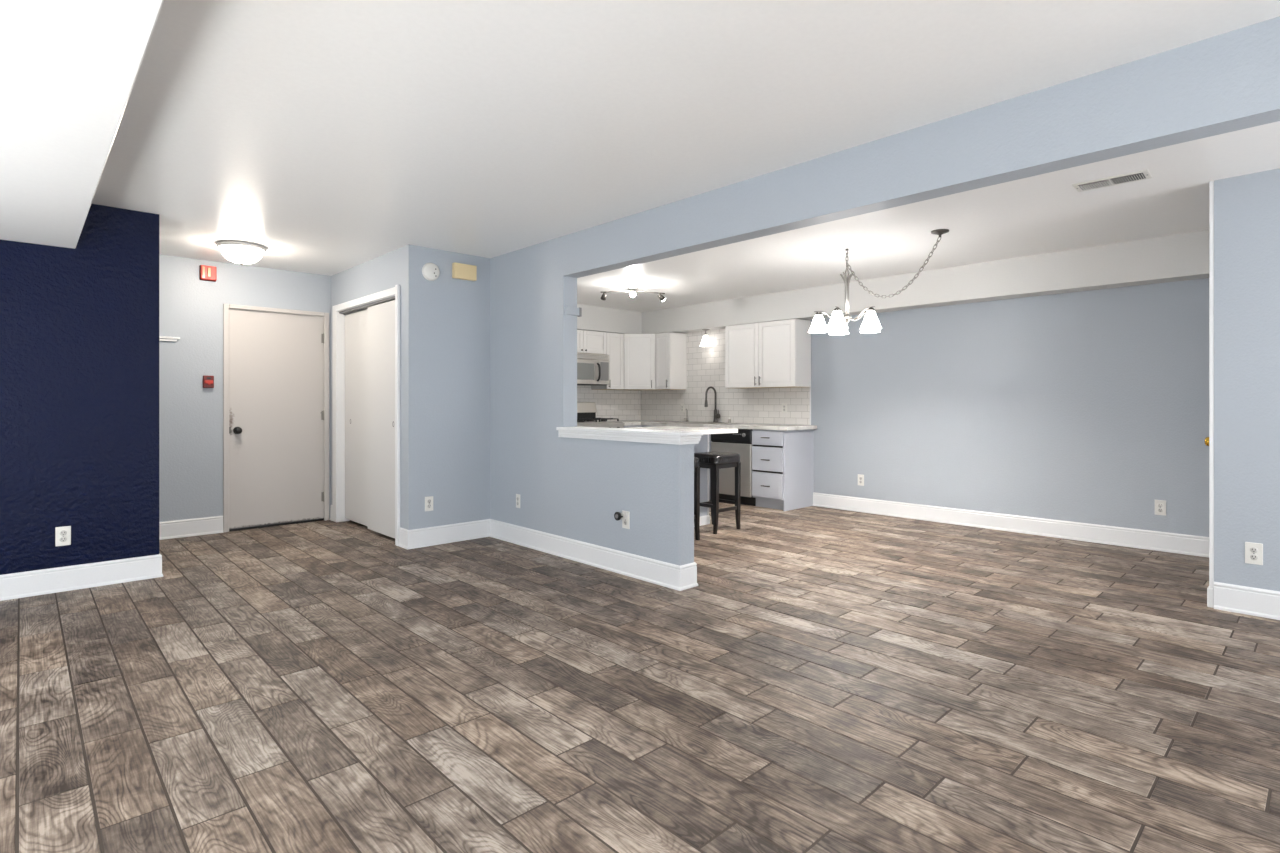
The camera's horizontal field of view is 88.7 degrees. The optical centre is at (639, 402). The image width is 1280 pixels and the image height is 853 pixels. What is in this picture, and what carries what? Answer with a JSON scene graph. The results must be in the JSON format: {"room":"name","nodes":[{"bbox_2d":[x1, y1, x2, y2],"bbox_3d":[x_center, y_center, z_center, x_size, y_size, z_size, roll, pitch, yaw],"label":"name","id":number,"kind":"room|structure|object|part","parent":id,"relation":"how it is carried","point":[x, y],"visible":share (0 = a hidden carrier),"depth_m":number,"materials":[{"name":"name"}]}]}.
{"room":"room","nodes":[
{"label":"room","id":0,"kind":"room"},
{"bbox_2d":[0,204,158,574],"bbox_3d":[-4.181,-0.046,3.568,2.526,2.426,0.130,0,0,-43],"label":"wall","id":1,"kind":"structure","parent":0,"point":[79,326],"depth_m":4.11,"materials":[{"name":"paint"}]},
{"bbox_2d":[55,526,70,545],"bbox_3d":[-3.567,0.827,4.052,0.072,0.118,0.009,0,0,-43],"label":"wall outlet","id":2,"kind":"object","parent":1,"relation":"attached to","point":[62,534],"visible":1,"depth_m":4.05,"materials":[{"name":"white plastic"}]},
{"bbox_2d":[60,530,66,535],"bbox_3d":[-3.566,0.807,4.051,0.033,0.033,0.004,0,0,-43],"label":"socket","id":3,"kind":"object","parent":2,"relation":"attached to","point":[62,532],"depth_m":4.05,"materials":[{"name":"plastic"}]},
{"bbox_2d":[0,553,162,600],"bbox_3d":[-4.131,1.091,3.602,2.445,0.150,0.149,0,0,-43],"label":"baseboard","id":4,"kind":"structure","parent":1,"relation":"attached to","point":[67,578],"depth_m":4.09,"materials":[{"name":"paint"}]},
{"bbox_2d":[0,0,163,248],"bbox_3d":[-1.541,-1.110,0.538,2.000,0.299,7.900,0,0,-43],"label":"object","id":5,"kind":"structure","parent":1,"relation":"attached to","point":[69,69],"depth_m":2.08,"materials":[{"name":"paint"}]},
{"bbox_2d":[159,254,330,521],"bbox_3d":[-3.357,-0.046,5.431,3.384,2.426,1.445,0,0,-43],"label":"wall","id":6,"kind":"structure","parent":0,"point":[190,307],"depth_m":5.76,"materials":[{"name":"blue paint"}]},
{"bbox_2d":[159,336,179,341],"bbox_3d":[-4.227,-0.542,5.417,0.700,0.038,0.030,0,0,-43],"label":"wall ledge","id":7,"kind":"object","parent":6,"relation":"attached to","point":[161,338],"visible":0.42,"depth_m":5.59,"materials":[{"name":"paint"}]},
{"bbox_2d":[159,516,222,539],"bbox_3d":[-4.332,1.091,5.325,1.622,0.150,0.019,0,0,-43],"label":"baseboard","id":8,"kind":"structure","parent":6,"relation":"attached to","point":[206,525],"depth_m":5.71,"materials":[{"name":"paint"}]},
{"bbox_2d":[200,265,216,281],"bbox_3d":[-3.812,-1.143,5.788,0.124,0.132,0.060,0,0,-43],"label":"fire alarm strobe","id":9,"kind":"object","parent":6,"relation":"attached to","point":[207,273],"visible":1,"depth_m":5.77,"materials":[{"name":"red plastic"}]},
{"bbox_2d":[203,375,213,387],"bbox_3d":[-3.815,-0.183,5.794,0.080,0.110,0.048,0,0,-43],"label":"alarm pull station","id":10,"kind":"object","parent":6,"relation":"attached to","point":[208,381],"visible":1,"depth_m":5.78,"materials":[{"name":"plastic"}]},
{"bbox_3d":[-3.804,-0.174,5.783,0.064,0.042,0.016,0,0,-43],"label":"pull handle","id":11,"kind":"part","parent":10,"relation":"part of","materials":[{"name":"red plastic"}]},
{"bbox_2d":[223,304,328,531],"bbox_3d":[-3.455,0.139,6.237,0.903,2.055,0.138,0,0,-43],"label":"trim","id":12,"kind":"structure","parent":6,"relation":"attached to","point":[226,307],"depth_m":5.94,"materials":[{"name":"paint"}]},
{"bbox_2d":[229,308,323,530],"bbox_3d":[-3.438,0.151,6.214,0.838,2.030,0.156,0,0,-43],"label":"door","id":13,"kind":"structure","parent":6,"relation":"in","point":[276,359],"depth_m":6.19,"materials":[{"name":"paint"}]},
{"bbox_3d":[-3.650,0.255,5.952,0.068,0.068,0.068,0,0,-43],"label":"knob","id":14,"kind":"part","parent":13,"relation":"part of","materials":[{"name":"black metal"}]},
{"bbox_2d":[331,245,421,529],"bbox_3d":[-2.420,-0.046,5.912,0.110,2.426,1.793,0,0,-43],"label":"wall","id":15,"kind":"structure","parent":0,"point":[402,266],"depth_m":5.28,"materials":[{"name":"blue paint"}]},
{"bbox_2d":[330,505,331,520],"bbox_3d":[-3.050,1.091,6.484,0.019,0.150,0.069,0,0,-43],"label":"baseboard","id":16,"kind":"structure","parent":15,"relation":"attached to","point":[331,505],"depth_m":6.49,"materials":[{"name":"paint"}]},
{"bbox_2d":[345,309,367,525],"bbox_3d":[-2.624,0.140,6.158,0.032,1.990,0.755,0,0,-43],"label":"door","id":17,"kind":"structure","parent":15,"relation":"in","point":[356,324],"depth_m":6.18,"materials":[{"name":"paint"}]},
{"bbox_2d":[332,285,399,545],"bbox_3d":[-2.453,0.104,5.927,0.136,2.125,1.552,0,0,-43],"label":"trim","id":18,"kind":"structure","parent":15,"relation":"attached to","point":[338,320],"depth_m":6.39,"materials":[{"name":"paint"}]},
{"bbox_2d":[339,296,394,314],"bbox_3d":[-2.421,-0.870,5.914,0.088,0.028,1.398,0,0,-43],"label":"trim","id":19,"kind":"structure","parent":15,"relation":"attached to","point":[363,307],"depth_m":5.98,"materials":[{"name":"grey metal"}]},
{"bbox_2d":[368,300,394,537],"bbox_3d":[-2.199,0.140,5.645,0.032,1.990,0.698,0,0,-43],"label":"door","id":20,"kind":"structure","parent":15,"relation":"in","point":[381,317],"depth_m":5.64,"materials":[{"name":"paint"}]},
{"bbox_2d":[422,247,489,527],"bbox_3d":[-1.575,-0.046,5.553,0.626,2.426,0.110,0,0,-43],"label":"wall","id":21,"kind":"structure","parent":0,"point":[455,312],"depth_m":5.50,"materials":[{"name":"blue paint"}]},
{"bbox_2d":[425,496,432,510],"bbox_3d":[-1.717,0.825,5.337,0.072,0.118,0.009,0,0,-43],"label":"wall outlet","id":22,"kind":"object","parent":21,"relation":"attached to","point":[428,500],"visible":1,"depth_m":5.33,"materials":[{"name":"white plastic"}]},
{"bbox_2d":[422,263,439,280],"bbox_3d":[-1.699,-1.065,5.334,0.148,0.148,0.038,0,0,-43],"label":"smoke detector","id":23,"kind":"object","parent":21,"relation":"attached to","point":[430,271],"visible":1,"depth_m":5.32,"materials":[{"name":"white plastic"}]},
{"bbox_2d":[452,262,476,280],"bbox_3d":[-1.482,-1.101,5.529,0.208,0.128,0.052,0,0,-43],"label":"door chime","id":24,"kind":"object","parent":21,"relation":"attached to","point":[459,270],"visible":1,"depth_m":5.50,"materials":[{"name":"white plastic"}]},
{"bbox_2d":[0,500,1279,852],"bbox_3d":[0.077,1.196,3.087,8.887,0.060,9.580,0,0,-43],"label":"floor","id":25,"kind":"structure","parent":0,"point":[829,680],"depth_m":2.56,"materials":[{"name":"brown wood"}]},
{"bbox_2d":[577,402,623,427],"bbox_3d":[-0.688,0.579,8.337,0.764,1.175,0.683,0,0,-43],"label":"gas range","id":26,"kind":"object","parent":25,"relation":"on","point":[586,411],"visible":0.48,"depth_m":8.36,"materials":[{"name":"silver metal"}]},
{"bbox_2d":[577,421,622,423],"bbox_3d":[-0.676,0.252,8.325,0.764,0.020,0.537,0,0,-43],"label":"cooktop","id":27,"kind":"object","parent":26,"relation":"in","point":[578,422],"depth_m":8.19,"materials":[{"name":"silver metal"}]},
{"bbox_3d":[-0.498,0.334,8.136,0.764,0.145,0.042,0,0,-43],"label":"panel","id":28,"kind":"part","parent":26,"relation":"part of","materials":[{"name":"silver metal"}]},
{"bbox_2d":[624,425,654,427],"bbox_3d":[0.000,0.733,8.828,0.885,0.868,0.905,0,0,-43],"label":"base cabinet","id":29,"kind":"object","parent":25,"relation":"on","point":[634,425],"visible":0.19,"depth_m":8.55,"materials":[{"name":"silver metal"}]},
{"bbox_2d":[623,420,816,430],"bbox_3d":[0.677,0.278,8.111,0.893,0.041,2.886,0,0,-43],"label":"countertop","id":30,"kind":"structure","parent":29,"relation":"on","point":[784,427],"depth_m":7.67,"materials":[{"name":"stone"}]},
{"bbox_2d":[666,422,730,423],"bbox_3d":[0.755,0.352,8.218,0.444,0.200,0.779,0,0,-43],"label":"sink","id":31,"kind":"object","parent":30,"relation":"in","point":[666,422],"visible":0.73,"depth_m":8.32,"materials":[{"name":"silver metal"}]},
{"bbox_2d":[704,386,724,422],"bbox_3d":[0.909,0.026,8.312,0.234,0.462,0.240,0,0,-43],"label":"kitchen faucet","id":32,"kind":"object","parent":30,"relation":"on","point":[716,415],"visible":0.97,"depth_m":8.33,"materials":[{"name":"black metal"}]},
{"bbox_3d":[0.899,-0.054,8.316,0.207,0.302,0.025,0,0,-43],"label":"spout","id":33,"kind":"part","parent":32,"relation":"part of","materials":[{"name":"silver metal"}]},
{"bbox_2d":[694,457,699,539],"bbox_3d":[0.267,0.815,5.558,0.380,0.704,0.368,0,0,-43],"label":"bar stool","id":34,"kind":"object","parent":25,"relation":"on","point":[696,460],"visible":0.07,"depth_m":5.54,"materials":[{"name":"brown wood"}]},
{"bbox_3d":[0.267,0.507,5.558,0.374,0.089,0.362,0,0,-43],"label":"seat","id":35,"kind":"part","parent":34,"relation":"part of","materials":[{"name":"brown leather"}]},
{"bbox_2d":[694,434,709,525],"bbox_3d":[-0.146,0.725,5.929,1.699,0.884,0.592,0,0,-43],"label":"base cabinet","id":36,"kind":"object","parent":25,"relation":"on","point":[703,446],"visible":0.17,"depth_m":6.25,"materials":[{"name":"paint"}]},
{"bbox_2d":[627,426,737,434],"bbox_3d":[-0.036,0.263,5.836,1.733,0.039,0.930,0,0,-43],"label":"countertop","id":37,"kind":"structure","parent":36,"relation":"on","point":[704,430],"depth_m":6.04,"materials":[{"name":"stone"}]},
{"bbox_3d":[-0.044,1.124,5.834,1.682,0.085,0.312,0,0,-43],"label":"moulding","id":38,"kind":"part","parent":36,"relation":"part of","materials":[{"name":"paint"}]},
{"bbox_2d":[709,434,711,499],"bbox_3d":[0.722,0.733,8.265,0.608,0.868,0.896,0,0,-43],"label":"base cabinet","id":39,"kind":"object","parent":25,"relation":"on","point":[710,441],"visible":0.02,"depth_m":7.76,"materials":[{"name":"white wood"}]},
{"bbox_3d":[0.686,0.751,7.924,0.019,0.577,0.443,0,0,-43],"label":"door","id":40,"kind":"part","parent":39,"relation":"part of","materials":[{"name":"white wood"}]},
{"bbox_2d":[694,451,740,533],"bbox_3d":[0.685,0.815,6.036,0.380,0.704,0.368,0,0,-43],"label":"bar stool","id":41,"kind":"object","parent":25,"relation":"on","point":[713,460],"visible":0.88,"depth_m":5.92,"materials":[{"name":"black wood"}]},
{"bbox_3d":[0.698,0.859,6.252,0.044,0.616,0.040,0,0,-43],"label":"leg","id":42,"kind":"part","parent":41,"relation":"part of","materials":[{"name":"brown wood"}]},
{"bbox_3d":[0.673,0.859,5.820,0.044,0.616,0.040,0,0,-43],"label":"leg","id":43,"kind":"part","parent":41,"relation":"part of","materials":[{"name":"brown wood"}]},
{"bbox_3d":[0.685,0.507,6.036,0.374,0.089,0.362,0,0,-43],"label":"seat","id":44,"kind":"part","parent":41,"relation":"part of","materials":[{"name":"brown leather"}]},
{"bbox_3d":[0.901,0.859,6.037,0.044,0.616,0.040,0,0,-43],"label":"leg","id":45,"kind":"part","parent":41,"relation":"part of","materials":[{"name":"brown wood"}]},
{"bbox_2d":[711,429,755,505],"bbox_3d":[1.241,0.733,7.724,0.602,0.868,0.588,0,0,-43],"label":"dishwasher","id":46,"kind":"object","parent":25,"relation":"on","point":[740,442],"visible":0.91,"depth_m":7.47,"materials":[{"name":"metal"}]},
{"bbox_3d":[1.045,0.764,7.539,0.026,0.595,0.580,0,0,-43],"label":"door","id":47,"kind":"part","parent":46,"relation":"part of","materials":[{"name":"silver metal"}]},
{"bbox_3d":[1.044,0.380,7.538,0.030,0.150,0.580,0,0,-43],"label":"control panel","id":48,"kind":"part","parent":46,"relation":"part of","materials":[{"name":"black plastic"}]},
{"bbox_3d":[1.274,1.117,7.755,0.493,0.100,0.584,0,0,-43],"label":"kick plate","id":49,"kind":"part","parent":46,"relation":"part of","materials":[{"name":"black plastic"}]},
{"bbox_2d":[752,429,812,510],"bbox_3d":[1.592,0.733,7.354,0.622,0.868,0.424,0,0,-43],"label":"base cabinet","id":50,"kind":"object","parent":25,"relation":"on","point":[782,461],"visible":0.98,"depth_m":7.18,"materials":[{"name":"white wood"}]},
{"bbox_3d":[1.391,0.394,7.177,0.020,0.150,0.398,0,0,-43],"label":"drawer","id":51,"kind":"part","parent":50,"relation":"part of","materials":[{"name":"white wood"}]},
{"bbox_3d":[1.391,0.619,7.177,0.020,0.260,0.398,0,0,-43],"label":"drawer","id":52,"kind":"part","parent":50,"relation":"part of","materials":[{"name":"white wood"}]},
{"bbox_3d":[1.391,0.905,7.177,0.020,0.273,0.398,0,0,-43],"label":"drawer","id":53,"kind":"part","parent":50,"relation":"part of","materials":[{"name":"white wood"}]},
{"bbox_2d":[91,0,1279,311],"bbox_3d":[0.222,-1.310,3.237,8.470,0.100,9.600,0,0,-43],"label":"ceiling","id":54,"kind":"structure","parent":0,"point":[331,137],"depth_m":2.93,"materials":[{"name":"paint"}]},
{"bbox_2d":[216,241,266,264],"bbox_3d":[-3.192,-1.179,5.253,0.344,0.160,0.344,0,0,-43],"label":"ceiling lamp","id":55,"kind":"object","parent":54,"relation":"attached to","point":[240,252],"visible":1,"depth_m":5.16,"materials":[{"name":"white glass"}]},
{"bbox_3d":[-3.192,-1.172,5.253,0.300,0.111,0.300,0,0,-43],"label":"lamp shade","id":56,"kind":"part","parent":55,"relation":"part of","materials":[{"name":"white glass"}]},
{"bbox_2d":[600,286,664,300],"bbox_3d":[-0.075,-1.185,7.168,0.716,0.149,0.124,0,0,-8],"label":"track light","id":57,"kind":"object","parent":54,"relation":"attached to","point":[632,294],"visible":1,"depth_m":7.14,"materials":[{"name":"silver metal"}]},
{"bbox_3d":[-0.078,-1.216,7.168,0.710,0.047,0.020,0,0,-8],"label":"rail","id":58,"kind":"part","parent":57,"relation":"part of","materials":[{"name":"silver metal"}]},
{"bbox_2d":[809,229,948,334],"bbox_3d":[1.876,-0.922,5.174,0.590,0.674,1.099,0,0,-43],"label":"chandelier","id":59,"kind":"object","parent":54,"relation":"hanging from","point":[838,322],"visible":1,"depth_m":5.26,"materials":[{"name":"white glass"}]},
{"bbox_3d":[1.485,-0.658,5.448,0.161,0.146,0.161,0,0,-27],"label":"lamp shade","id":60,"kind":"part","parent":59,"relation":"part of","materials":[{"name":"white glass"}]},
{"bbox_3d":[1.565,-0.658,5.196,0.161,0.146,0.161,0,0,-9],"label":"lamp shade","id":61,"kind":"part","parent":59,"relation":"part of","materials":[{"name":"white glass"}]},
{"bbox_3d":[1.700,-0.658,5.602,0.161,0.146,0.161,0,0,-44],"label":"lamp shade","id":62,"kind":"part","parent":59,"relation":"part of","materials":[{"name":"white glass"}]},
{"bbox_3d":[1.781,-0.714,5.261,0.016,0.093,0.246,0,0,-35],"label":"arm","id":63,"kind":"part","parent":59,"relation":"part of","materials":[{"name":"silver metal"}]},
{"bbox_3d":[1.913,-0.658,5.444,0.161,0.146,0.161,0,0,28],"label":"lamp shade","id":64,"kind":"part","parent":59,"relation":"part of","materials":[{"name":"white glass"}]},
{"bbox_3d":[1.829,-0.658,5.194,0.161,0.146,0.161,0,0,10],"label":"lamp shade","id":65,"kind":"part","parent":59,"relation":"part of","materials":[{"name":"white glass"}]},
{"bbox_3d":[1.953,-1.019,5.093,0.044,0.406,0.772,0,0,-43],"label":"chain","id":66,"kind":"part","parent":59,"relation":"part of","materials":[{"name":"silver metal"}]},
{"bbox_2d":[1072,170,1151,191],"bbox_3d":[2.677,-1.252,3.721,0.350,0.016,0.176,0,0,45],"label":"ceiling vent","id":67,"kind":"object","parent":54,"relation":"in","point":[1144,174],"visible":1,"depth_m":3.70,"materials":[{"name":"white plastic"}]},
{"bbox_2d":[490,16,1279,565],"bbox_3d":[0.711,-0.046,3.686,0.131,2.426,9.380,0,0,-43],"label":"wall","id":68,"kind":"structure","parent":0,"point":[572,488],"depth_m":3.87,"materials":[{"name":"blue paint"}]},
{"bbox_2d":[516,494,519,507],"bbox_3d":[-1.006,0.812,5.400,0.009,0.112,0.060,0,0,-43],"label":"wall outlet","id":69,"kind":"object","parent":68,"relation":"attached to","point":[517,495],"visible":1,"depth_m":5.39,"materials":[{"name":"white plastic"}]},
{"bbox_2d":[398,519,697,590],"bbox_3d":[-0.673,1.091,4.969,2.598,0.150,0.724,0,0,29],"label":"baseboard","id":70,"kind":"structure","parent":68,"relation":"attached to","point":[683,577],"depth_m":4.93,"materials":[{"name":"paint"}]},
{"bbox_2d":[565,306,581,316],"bbox_3d":[-0.510,-0.696,5.002,0.144,0.068,0.030,0,0,-43],"label":"bracket","id":71,"kind":"object","parent":68,"relation":"attached to","point":[573,311],"visible":1,"depth_m":4.99,"materials":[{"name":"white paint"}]},
{"bbox_3d":[-0.466,-0.696,5.044,0.022,0.068,0.030,0,0,-43],"label":"plate","id":72,"kind":"part","parent":71,"relation":"part of","materials":[{"name":"grey metal"}]},
{"bbox_2d":[622,510,629,528],"bbox_3d":[-0.097,0.794,4.439,0.009,0.118,0.072,0,0,-43],"label":"wall outlet","id":73,"kind":"object","parent":68,"relation":"attached to","point":[625,523],"visible":0.98,"depth_m":4.43,"materials":[{"name":"white plastic"}]},
{"bbox_2d":[614,512,626,520],"bbox_3d":[-0.131,0.764,4.421,0.066,0.058,0.065,0,0,-43],"label":"plug","id":74,"kind":"object","parent":73,"relation":"attached to","point":[618,516],"visible":1,"depth_m":4.41,"materials":[{"name":"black plastic"}]},
{"bbox_2d":[556,427,702,444],"bbox_3d":[-0.115,0.224,4.556,0.217,0.076,1.282,0,0,-43],"label":"trim","id":75,"kind":"structure","parent":68,"relation":"attached to","point":[599,433],"depth_m":4.35,"materials":[{"name":"paint"}]},
{"bbox_2d":[646,278,1208,536],"bbox_3d":[2.327,-0.046,7.116,0.120,2.426,6.616,0,0,-43],"label":"wall","id":76,"kind":"structure","parent":0,"point":[1092,406],"depth_m":5.82,"materials":[{"name":"blue paint"}]},
{"bbox_2d":[623,334,655,389],"bbox_3d":[-0.001,-0.548,9.029,0.620,0.750,0.621,0,0,-43],"label":"upper cabinet","id":77,"kind":"object","parent":76,"relation":"attached to","point":[639,349],"visible":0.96,"depth_m":8.79,"materials":[{"name":"white wood"}]},
{"bbox_2d":[655,332,686,389],"bbox_3d":[0.400,-0.548,8.796,0.356,0.750,0.287,0,0,-43],"label":"upper cabinet","id":78,"kind":"object","parent":76,"relation":"attached to","point":[670,347],"visible":1,"depth_m":8.70,"materials":[{"name":"white wood"}]},
{"bbox_3d":[0.302,-0.548,8.704,0.019,0.741,0.282,0,0,-43],"label":"door","id":79,"kind":"part","parent":78,"relation":"part of","materials":[{"name":"white wood"}]},
{"bbox_2d":[680,404,683,412],"bbox_3d":[0.572,0.076,8.867,0.009,0.118,0.072,0,0,-43],"label":"wall outlet","id":80,"kind":"object","parent":76,"relation":"attached to","point":[681,405],"visible":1,"depth_m":8.87,"materials":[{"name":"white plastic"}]},
{"bbox_2d":[700,329,711,346],"bbox_3d":[0.844,-0.832,8.415,0.161,0.216,0.161,0,0,-1],"label":"pendant lamp","id":81,"kind":"object","parent":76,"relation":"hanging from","point":[705,342],"visible":1,"depth_m":8.38,"materials":[{"name":"white glass"}]},
{"bbox_3d":[0.844,-0.796,8.415,0.161,0.146,0.161,0,0,2],"label":"lamp shade","id":82,"kind":"part","parent":81,"relation":"part of","materials":[{"name":"white glass"}]},
{"bbox_2d":[641,320,809,424],"bbox_3d":[0.968,-0.342,8.460,0.008,1.195,2.796,0,0,-43],"label":"backsplash","id":83,"kind":"structure","parent":76,"relation":"attached to","point":[705,365],"depth_m":8.45,"materials":[{"name":"white tile"}]},
{"bbox_2d":[725,319,810,388],"bbox_3d":[1.471,-0.548,7.664,0.356,0.750,0.986,0,0,-43],"label":"upper cabinet","id":84,"kind":"object","parent":76,"relation":"attached to","point":[772,354],"visible":1,"depth_m":7.48,"materials":[{"name":"white wood"}]},
{"bbox_3d":[1.204,-0.548,7.750,0.019,0.741,0.489,0,0,-43],"label":"door","id":85,"kind":"part","parent":84,"relation":"part of","materials":[{"name":"white wood"}]},
{"bbox_3d":[1.543,-0.548,7.392,0.019,0.741,0.488,0,0,-43],"label":"door","id":86,"kind":"part","parent":84,"relation":"part of","materials":[{"name":"white wood"}]},
{"bbox_2d":[782,403,786,412],"bbox_3d":[1.692,0.067,7.683,0.009,0.118,0.072,0,0,-43],"label":"wall outlet","id":87,"kind":"object","parent":76,"relation":"attached to","point":[784,405],"visible":1,"depth_m":7.68,"materials":[{"name":"white plastic"}]},
{"bbox_2d":[810,387,810,424],"bbox_3d":[1.933,0.038,7.437,0.011,0.434,0.016,0,0,-43],"label":"trim","id":88,"kind":"structure","parent":76,"relation":"attached to","point":[810,387],"depth_m":7.43,"materials":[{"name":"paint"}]},
{"bbox_2d":[858,474,863,485],"bbox_3d":[2.356,0.828,6.992,0.009,0.118,0.072,0,0,-43],"label":"wall outlet","id":89,"kind":"object","parent":76,"relation":"attached to","point":[860,477],"visible":1,"depth_m":6.99,"materials":[{"name":"white plastic"}]},
{"bbox_2d":[813,492,1208,556],"bbox_3d":[3.182,1.091,6.111,0.019,0.150,3.581,0,0,-43],"label":"baseboard","id":90,"kind":"structure","parent":76,"relation":"attached to","point":[1112,535],"depth_m":5.82,"materials":[{"name":"paint"}]},
{"bbox_2d":[1155,500,1165,515],"bbox_3d":[4.093,0.827,5.154,0.009,0.118,0.072,0,0,-43],"label":"wall outlet","id":91,"kind":"object","parent":76,"relation":"attached to","point":[1160,505],"visible":1,"depth_m":5.15,"materials":[{"name":"white plastic"}]},
{"bbox_2d":[1214,168,1279,590],"bbox_3d":[4.856,-0.046,3.191,1.598,2.426,2.964,0,0,-43],"label":"wall","id":92,"kind":"structure","parent":0,"point":[1246,207],"depth_m":3.63,"materials":[{"name":"blue paint"}]},
{"bbox_2d":[577,230,1208,333],"bbox_3d":[1.012,-1.099,5.941,3.405,0.320,6.516,0,0,-43],"label":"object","id":93,"kind":"structure","parent":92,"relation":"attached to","point":[1184,256],"depth_m":6.04,"materials":[{"name":"paint"}]},
{"bbox_2d":[1204,437,1208,445],"bbox_3d":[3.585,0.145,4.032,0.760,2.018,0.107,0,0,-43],"label":"door knob","id":94,"kind":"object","parent":92,"relation":"in","point":[1206,441],"depth_m":3.84,"materials":[{"name":"metal"}]},
{"bbox_2d":[1207,181,1213,607],"bbox_3d":[3.271,-0.046,3.752,0.074,2.426,0.030,0,0,-43],"label":"trim","id":95,"kind":"structure","parent":92,"relation":"attached to","point":[1210,590],"depth_m":3.73,"materials":[{"name":"paint"}]},
{"bbox_2d":[1214,582,1279,619],"bbox_3d":[4.269,1.091,2.635,0.019,0.150,2.964,0,0,-43],"label":"baseboard","id":96,"kind":"structure","parent":92,"relation":"attached to","point":[1252,601],"depth_m":3.61,"materials":[{"name":"paint"}]},
{"bbox_2d":[1245,542,1262,564],"bbox_3d":[3.368,0.829,3.595,0.009,0.118,0.072,0,0,-43],"label":"wall outlet","id":97,"kind":"object","parent":92,"relation":"attached to","point":[1253,551],"visible":1,"depth_m":3.59,"materials":[{"name":"white plastic"}]},
{"bbox_2d":[1250,547,1257,552],"bbox_3d":[3.366,0.809,3.593,0.004,0.033,0.033,0,0,-43],"label":"socket","id":98,"kind":"object","parent":97,"relation":"attached to","point":[1252,549],"depth_m":3.59,"materials":[{"name":"plastic"}]},
{"bbox_2d":[1250,554,1257,559],"bbox_3d":[3.366,0.848,3.593,0.004,0.033,0.033,0,0,-43],"label":"socket","id":99,"kind":"object","parent":97,"relation":"attached to","point":[1252,556],"depth_m":3.59,"materials":[{"name":"plastic"}]},
{"bbox_3d":[-1.271,-0.046,8.349,3.656,2.426,0.120,0,0,-43],"label":"wall","id":100,"kind":"structure","parent":0,"visible":0},
{"bbox_2d":[577,330,605,353],"bbox_3d":[-0.824,-0.777,8.444,0.775,0.293,0.347,0,0,-43],"label":"upper cabinet","id":101,"kind":"object","parent":100,"relation":"attached to","point":[592,342],"visible":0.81,"depth_m":8.43,"materials":[{"name":"white wood"}]},
{"bbox_3d":[-0.868,-0.777,8.208,0.384,0.284,0.019,0,0,-43],"label":"door","id":102,"kind":"part","parent":101,"relation":"part of","materials":[{"name":"white wood"}]},
{"bbox_2d":[577,353,609,385],"bbox_3d":[-0.789,-0.423,8.392,0.760,0.396,0.461,0,0,-43],"label":"microwave","id":103,"kind":"object","parent":101,"relation":"attached to","point":[592,369],"visible":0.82,"depth_m":8.34,"materials":[{"name":"silver metal"}]},
{"bbox_3d":[-0.747,-0.388,8.213,0.575,0.308,0.030,0,0,-43],"label":"door","id":104,"kind":"part","parent":103,"relation":"part of","materials":[{"name":"silver metal"}]},
{"bbox_3d":[-0.525,-0.389,8.368,0.026,0.241,0.063,0,0,-43],"label":"handle","id":105,"kind":"part","parent":103,"relation":"part of","materials":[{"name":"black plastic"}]},
{"bbox_3d":[-0.470,-0.388,8.475,0.182,0.308,0.030,0,0,-43],"label":"control panel","id":106,"kind":"part","parent":103,"relation":"part of","materials":[{"name":"silver metal"}]},
{"bbox_2d":[591,332,623,389],"bbox_3d":[-0.425,-0.548,8.813,0.308,0.750,0.358,0,0,-43],"label":"upper cabinet","id":107,"kind":"object","parent":100,"relation":"attached to","point":[614,342],"visible":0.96,"depth_m":8.72,"materials":[{"name":"white wood"}]},
{"bbox_3d":[-0.334,-0.548,8.713,0.300,0.741,0.019,0,0,-43],"label":"door","id":108,"kind":"part","parent":107,"relation":"part of","materials":[{"name":"white wood"}]},
{"bbox_2d":[577,385,640,420],"bbox_3d":[-1.226,-0.342,8.303,3.397,1.195,0.008,0,0,-43],"label":"backsplash","id":109,"kind":"structure","parent":100,"relation":"attached to","point":[624,405],"depth_m":9.12,"materials":[{"name":"white tile"}]}
]}

